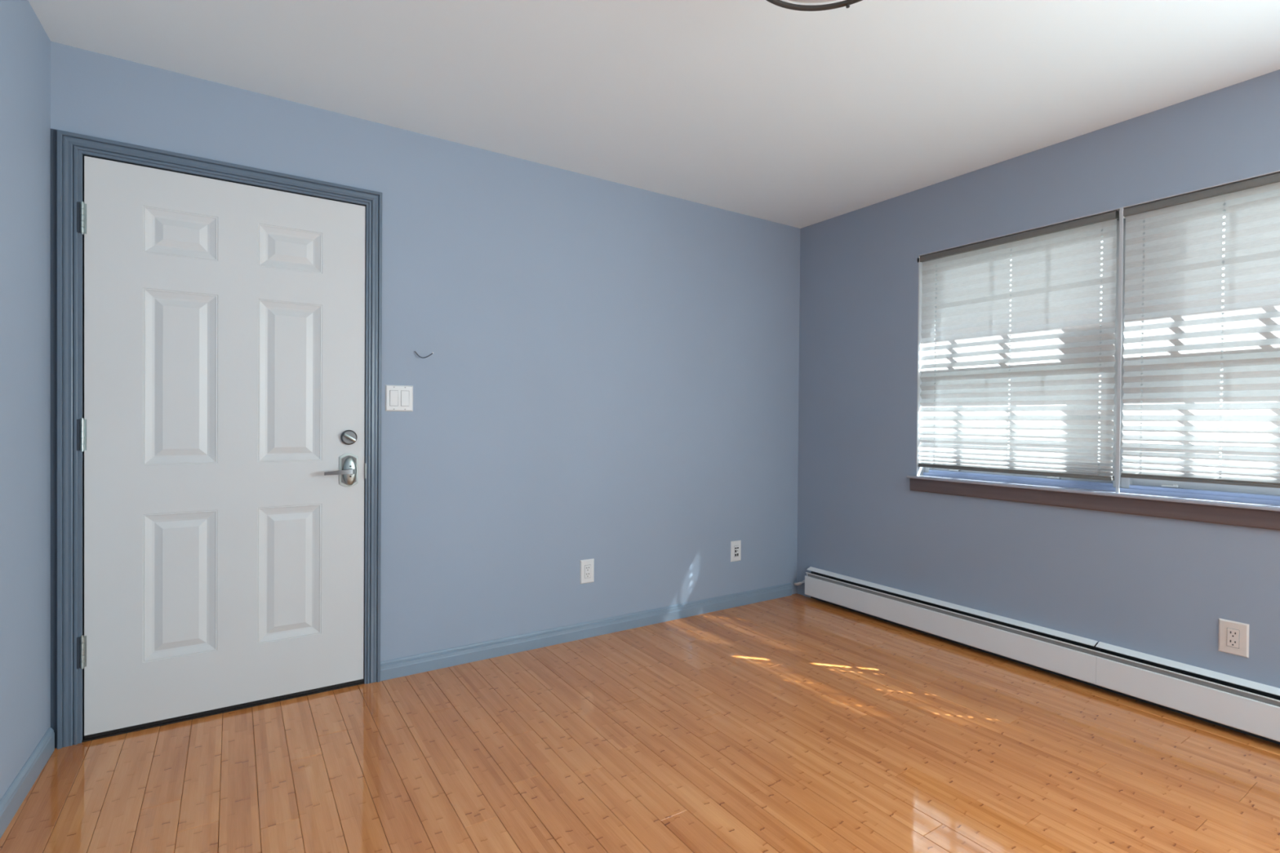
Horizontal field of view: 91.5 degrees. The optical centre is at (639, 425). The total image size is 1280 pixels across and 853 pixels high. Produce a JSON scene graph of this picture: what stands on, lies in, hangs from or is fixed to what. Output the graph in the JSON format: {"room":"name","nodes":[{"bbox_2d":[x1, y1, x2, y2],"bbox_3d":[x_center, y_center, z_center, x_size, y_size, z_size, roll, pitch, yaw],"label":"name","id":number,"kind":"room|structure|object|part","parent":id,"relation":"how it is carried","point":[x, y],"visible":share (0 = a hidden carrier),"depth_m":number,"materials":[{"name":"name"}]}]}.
{"room":"empty living room","nodes":[
{"label":"empty living room","id":0,"kind":"room"},
{"bbox_2d":[0,0,50,799],"bbox_3d":[-0.771,-0.021,-0.021,0.120,2.531,5.006,0,1,-31],"label":"wall","id":1,"kind":"structure","parent":0,"point":[24,43],"depth_m":1.90,"materials":[{"name":"blue paint"}]},
{"bbox_2d":[0,727,54,838],"bbox_3d":[-0.719,1.104,0.017,0.014,0.081,4.984,0,1,-31],"label":"baseboard","id":2,"kind":"structure","parent":1,"relation":"attached to","point":[12,799],"depth_m":1.89,"materials":[{"name":"blue paint"}]},
{"bbox_2d":[50,41,799,748],"bbox_3d":[-0.490,-0.046,3.231,4.002,2.531,0.140,0,1,-33],"label":"wall","id":3,"kind":"structure","parent":0,"point":[611,377],"depth_m":3.14,"materials":[{"name":"blue paint"}]},
{"bbox_2d":[50,128,57,747],"bbox_3d":[-2.019,0.051,2.148,0.019,2.132,0.004,0,1,-33],"label":"trim","id":4,"kind":"structure","parent":3,"relation":"attached to","point":[53,132],"depth_m":2.15,"materials":[{"name":"blue paint"}]},
{"bbox_2d":[56,129,382,749],"bbox_3d":[-1.569,0.054,2.434,1.048,2.128,0.018,0,1,-33],"label":"door frame","id":5,"kind":"structure","parent":3,"relation":"attached to","point":[70,147],"depth_m":2.18,"materials":[{"name":"blue paint"}]},
{"bbox_2d":[76,154,366,742],"bbox_3d":[-1.598,0.085,2.471,0.936,2.068,0.204,0,1,-33],"label":"door","id":6,"kind":"structure","parent":3,"relation":"in","point":[221,427],"depth_m":2.40,"materials":[{"name":"paint"}]},
{"bbox_3d":[-1.254,0.196,2.601,0.117,0.025,0.044,0,1,-33],"label":"lever handle","id":7,"kind":"part","parent":6,"relation":"part of","materials":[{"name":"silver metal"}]},
{"bbox_3d":[-1.240,0.191,2.654,0.071,0.141,0.010,0,1,-33],"label":"lever plate","id":8,"kind":"part","parent":6,"relation":"part of","materials":[{"name":"metal"}]},
{"bbox_3d":[-1.237,0.191,2.650,0.058,0.125,0.001,0,1,-33],"label":"plate","id":9,"kind":"part","parent":6,"relation":"part of","materials":[{"name":"silver metal"}]},
{"bbox_3d":[-1.184,0.196,2.689,0.004,0.066,0.010,0,1,-33],"label":"strike plate","id":10,"kind":"part","parent":6,"relation":"part of","materials":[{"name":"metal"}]},
{"bbox_2d":[385,384,413,411],"bbox_3d":[-1.066,-0.120,2.764,0.117,0.115,0.013,0,1,-33],"label":"light switch","id":11,"kind":"object","parent":3,"relation":"attached to","point":[397,397],"visible":1,"depth_m":2.76,"materials":[{"name":"white plastic"}]},
{"bbox_2d":[413,351,433,358],"bbox_3d":[-0.974,-0.317,2.801,0.089,0.032,0.014,0,0,0],"label":"wall hook","id":12,"kind":"object","parent":3,"relation":"attached to","point":[414,351],"visible":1,"depth_m":2.80,"materials":[{"name":"metal"}]},
{"bbox_2d":[380,582,791,680],"bbox_3d":[-0.071,1.080,3.428,2.558,0.081,0.014,0,1,-33],"label":"baseboard","id":13,"kind":"structure","parent":3,"relation":"attached to","point":[433,660],"depth_m":3.21,"materials":[{"name":"blue paint"}]},
{"bbox_2d":[580,558,594,583],"bbox_3d":[-0.278,0.771,3.292,0.082,0.125,0.010,0,1,-33],"label":"power outlet","id":14,"kind":"object","parent":3,"relation":"attached to","point":[587,566],"visible":1,"depth_m":3.29,"materials":[{"name":"white plastic"}]},
{"bbox_2d":[584,564,590,577],"bbox_3d":[-0.276,0.771,3.289,0.034,0.067,0.003,0,1,-33],"label":"receptacle","id":15,"kind":"object","parent":14,"relation":"attached to","point":[587,567],"depth_m":3.29,"materials":[{"name":"white plastic"}]},
{"bbox_2d":[730,540,741,561],"bbox_3d":[0.596,0.779,3.862,0.082,0.127,0.010,0,1,-33],"label":"data jack plate","id":16,"kind":"object","parent":3,"relation":"attached to","point":[735,546],"visible":1,"depth_m":3.86,"materials":[{"name":"white plastic"}]},
{"bbox_2d":[734,545,738,556],"bbox_3d":[0.598,0.779,3.860,0.034,0.067,0.003,0,1,-33],"label":"receptacle","id":17,"kind":"object","parent":16,"relation":"attached to","point":[736,547],"depth_m":3.86,"materials":[{"name":"white plastic"}]},
{"bbox_2d":[0,593,1279,852],"bbox_3d":[0.780,1.223,1.008,4.300,0.150,5.300,0,1,-33],"label":"floor","id":18,"kind":"structure","parent":0,"point":[796,722],"depth_m":2.09,"materials":[{"name":"brown wood"}]},
{"bbox_2d":[27,0,1279,228],"bbox_3d":[0.800,-1.343,0.986,4.300,0.120,5.300,0,1,-33],"label":"ceiling","id":19,"kind":"structure","parent":0,"point":[763,109],"depth_m":2.28,"materials":[{"name":"white paint"}]},
{"bbox_2d":[765,0,862,11],"bbox_3d":[0.476,-1.222,1.534,0.426,0.136,0.429,0,1,-33],"label":"ceiling light","id":20,"kind":"object","parent":19,"relation":"attached to","point":[846,3],"visible":1,"depth_m":1.73,"materials":[{"name":"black metal"}]},
{"bbox_2d":[787,0,836,3],"bbox_3d":[0.475,-1.169,1.536,0.402,0.011,0.402,0,1,-33],"label":"diffuser","id":21,"kind":"object","parent":20,"relation":"attached to","point":[797,1],"depth_m":1.73,"materials":[{"name":"white glass"}]},
{"bbox_2d":[796,69,1279,688],"bbox_3d":[2.543,-0.013,2.052,0.190,2.531,5.150,0,1,-33],"label":"wall","id":22,"kind":"structure","parent":0,"point":[1160,587],"depth_m":3.03,"materials":[{"name":"blue paint"}]},
{"bbox_2d":[923,218,1124,491],"bbox_3d":[1.883,-0.316,3.116,0.125,1.226,0.921,0,1,-33],"label":"window","id":23,"kind":"structure","parent":22,"relation":"in","point":[1102,485],"depth_m":2.84,"materials":[{"name":"white plastic"}]},
{"bbox_2d":[917,210,1119,480],"bbox_3d":[1.794,-0.346,3.067,0.042,1.160,0.920,0,1,-33],"label":"pleated shade","id":24,"kind":"object","parent":23,"relation":"attached to","point":[1055,273],"visible":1,"depth_m":2.99,"materials":[{"name":"white fabric"}]},
{"bbox_3d":[1.595,-0.343,3.369,0.001,1.108,0.001,0,1,-33],"label":"lift cord","id":25,"kind":"part","parent":24,"relation":"part of","materials":[{"name":"white fabric"}]},
{"bbox_3d":[1.806,-0.338,3.045,0.001,1.108,0.001,0,1,-33],"label":"lift cord","id":26,"kind":"part","parent":24,"relation":"part of","materials":[{"name":"white fabric"}]},
{"bbox_3d":[1.792,0.224,3.065,0.033,0.019,0.904,0,1,-33],"label":"rail","id":27,"kind":"part","parent":24,"relation":"part of","materials":[{"name":"white plastic"}]},
{"bbox_3d":[1.801,-0.909,3.057,0.038,0.032,0.908,0,1,-33],"label":"head rail","id":28,"kind":"part","parent":24,"relation":"part of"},
{"bbox_3d":[2.014,-0.334,2.727,0.001,1.108,0.001,0,1,-33],"label":"lift cord","id":29,"kind":"part","parent":24,"relation":"part of","materials":[{"name":"white fabric"}]},
{"bbox_3d":[1.877,-0.053,3.116,0.028,0.607,0.862,0,1,-33],"label":"sash","id":30,"kind":"part","parent":23,"relation":"part of","materials":[{"name":"white plastic"}]},
{"bbox_3d":[1.908,-0.620,3.128,0.028,0.556,0.862,0,1,-33],"label":"sash","id":31,"kind":"part","parent":23,"relation":"part of","materials":[{"name":"white plastic"}]},
{"bbox_2d":[804,566,1279,744],"bbox_3d":[2.038,1.042,2.592,0.062,0.202,3.483,0,1,-33],"label":"baseboard heater","id":32,"kind":"object","parent":22,"relation":"attached to","point":[1251,708],"visible":1,"depth_m":2.74,"materials":[{"name":"metal"}]},
{"bbox_2d":[794,579,804,585],"bbox_3d":[1.059,1.030,4.094,0.019,0.064,0.122,0,1,-33],"label":"cable","id":33,"kind":"object","parent":32,"relation":"attached to","point":[802,582],"visible":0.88,"depth_m":4.10,"materials":[{"name":"white plastic"}]},
{"bbox_3d":[1.513,1.041,3.351,0.012,0.122,1.622,0,1,-33],"label":"panel","id":34,"kind":"part","parent":32,"relation":"part of","materials":[{"name":"white metal"}]},
{"bbox_3d":[1.518,0.974,3.354,0.006,0.021,1.595,0,1,-33],"label":"damper blade","id":35,"kind":"part","parent":32,"relation":"part of","materials":[{"name":"grey metal"}]},
{"bbox_3d":[2.464,0.994,1.904,0.006,0.021,1.866,0,1,-33],"label":"damper blade","id":36,"kind":"part","parent":32,"relation":"part of","materials":[{"name":"grey metal"}]},
{"bbox_3d":[2.463,1.061,1.896,0.012,0.122,1.852,0,1,-33],"label":"panel","id":37,"kind":"part","parent":32,"relation":"part of","materials":[{"name":"white metal"}]},
{"bbox_2d":[906,475,1279,511],"bbox_3d":[2.036,0.294,2.671,0.102,0.014,1.914,0,1,-33],"label":"window sill","id":38,"kind":"structure","parent":22,"relation":"attached to","point":[1108,493],"depth_m":2.64,"materials":[{"name":"grey paint"}]},
{"bbox_2d":[910,478,1279,530],"bbox_3d":[2.021,0.336,2.662,0.018,0.070,1.900,0,1,-33],"label":"trim","id":39,"kind":"structure","parent":22,"relation":"attached to","point":[1256,518],"depth_m":2.65,"materials":[{"name":"brown wood"}]},
{"bbox_2d":[915,170,1279,475],"bbox_3d":[2.063,-0.311,2.683,0.075,1.226,1.844,0,1,-33],"label":"trim","id":40,"kind":"structure","parent":22,"relation":"attached to","point":[919,470],"depth_m":3.43,"materials":[{"name":"white wood"}]},
{"bbox_2d":[1115,207,1123,493],"bbox_3d":[2.041,-0.318,2.653,0.006,1.213,0.012,0,1,-33],"label":"trim","id":41,"kind":"structure","parent":22,"relation":"attached to","point":[1121,213],"depth_m":2.65,"materials":[{"name":"white plastic"}]},
{"bbox_2d":[1120,203,1279,505],"bbox_3d":[2.387,-0.306,2.344,0.125,1.226,0.921,0,1,-33],"label":"window","id":42,"kind":"structure","parent":22,"relation":"in","point":[1257,495],"depth_m":2.50,"materials":[{"name":"white plastic"}]},
{"bbox_3d":[2.393,-0.306,2.348,0.110,1.226,0.921,0,1,-33],"label":"frame","id":43,"kind":"part","parent":42,"relation":"part of","materials":[{"name":"white plastic"}]},
{"bbox_3d":[2.412,-0.609,2.356,0.028,0.556,0.862,0,1,-33],"label":"sash","id":44,"kind":"part","parent":42,"relation":"part of","materials":[{"name":"white plastic"}]},
{"bbox_2d":[1119,172,1279,488],"bbox_3d":[2.302,-0.344,2.288,0.042,1.142,0.910,0,1,-33],"label":"pleated shade","id":45,"kind":"object","parent":42,"relation":"attached to","point":[1182,330],"visible":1,"depth_m":2.43,"materials":[{"name":"white fabric"}]},
{"bbox_3d":[2.096,-0.341,2.602,0.001,1.091,0.001,0,1,-33],"label":"lift cord","id":46,"kind":"part","parent":45,"relation":"part of","materials":[{"name":"white fabric"}]},
{"bbox_3d":[2.301,0.217,2.286,0.033,0.019,0.894,0,1,-33],"label":"rail","id":47,"kind":"part","parent":45,"relation":"part of","materials":[{"name":"white plastic"}]},
{"bbox_3d":[2.309,-0.898,2.279,0.038,0.032,0.898,0,1,-33],"label":"head rail","id":48,"kind":"part","parent":45,"relation":"part of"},
{"bbox_3d":[2.233,-0.338,2.391,0.001,1.091,0.001,0,1,-33],"label":"lift cord","id":49,"kind":"part","parent":45,"relation":"part of","materials":[{"name":"white fabric"}]},
{"bbox_3d":[2.381,-0.043,2.344,0.028,0.607,0.862,0,1,-33],"label":"sash","id":50,"kind":"part","parent":42,"relation":"part of","materials":[{"name":"white plastic"}]},
{"bbox_2d":[1217,617,1248,657],"bbox_3d":[2.232,0.800,2.346,0.010,0.125,0.085,0,1,-33],"label":"power outlet","id":51,"kind":"object","parent":22,"relation":"attached to","point":[1233,636],"visible":1,"depth_m":2.34,"materials":[{"name":"beige plastic"}]},
{"bbox_2d":[1226,627,1239,648],"bbox_3d":[2.229,0.800,2.344,0.003,0.067,0.034,0,1,-33],"label":"receptacle","id":52,"kind":"object","parent":51,"relation":"attached to","point":[1233,633],"depth_m":2.34,"materials":[{"name":"beige plastic"}]}
]}

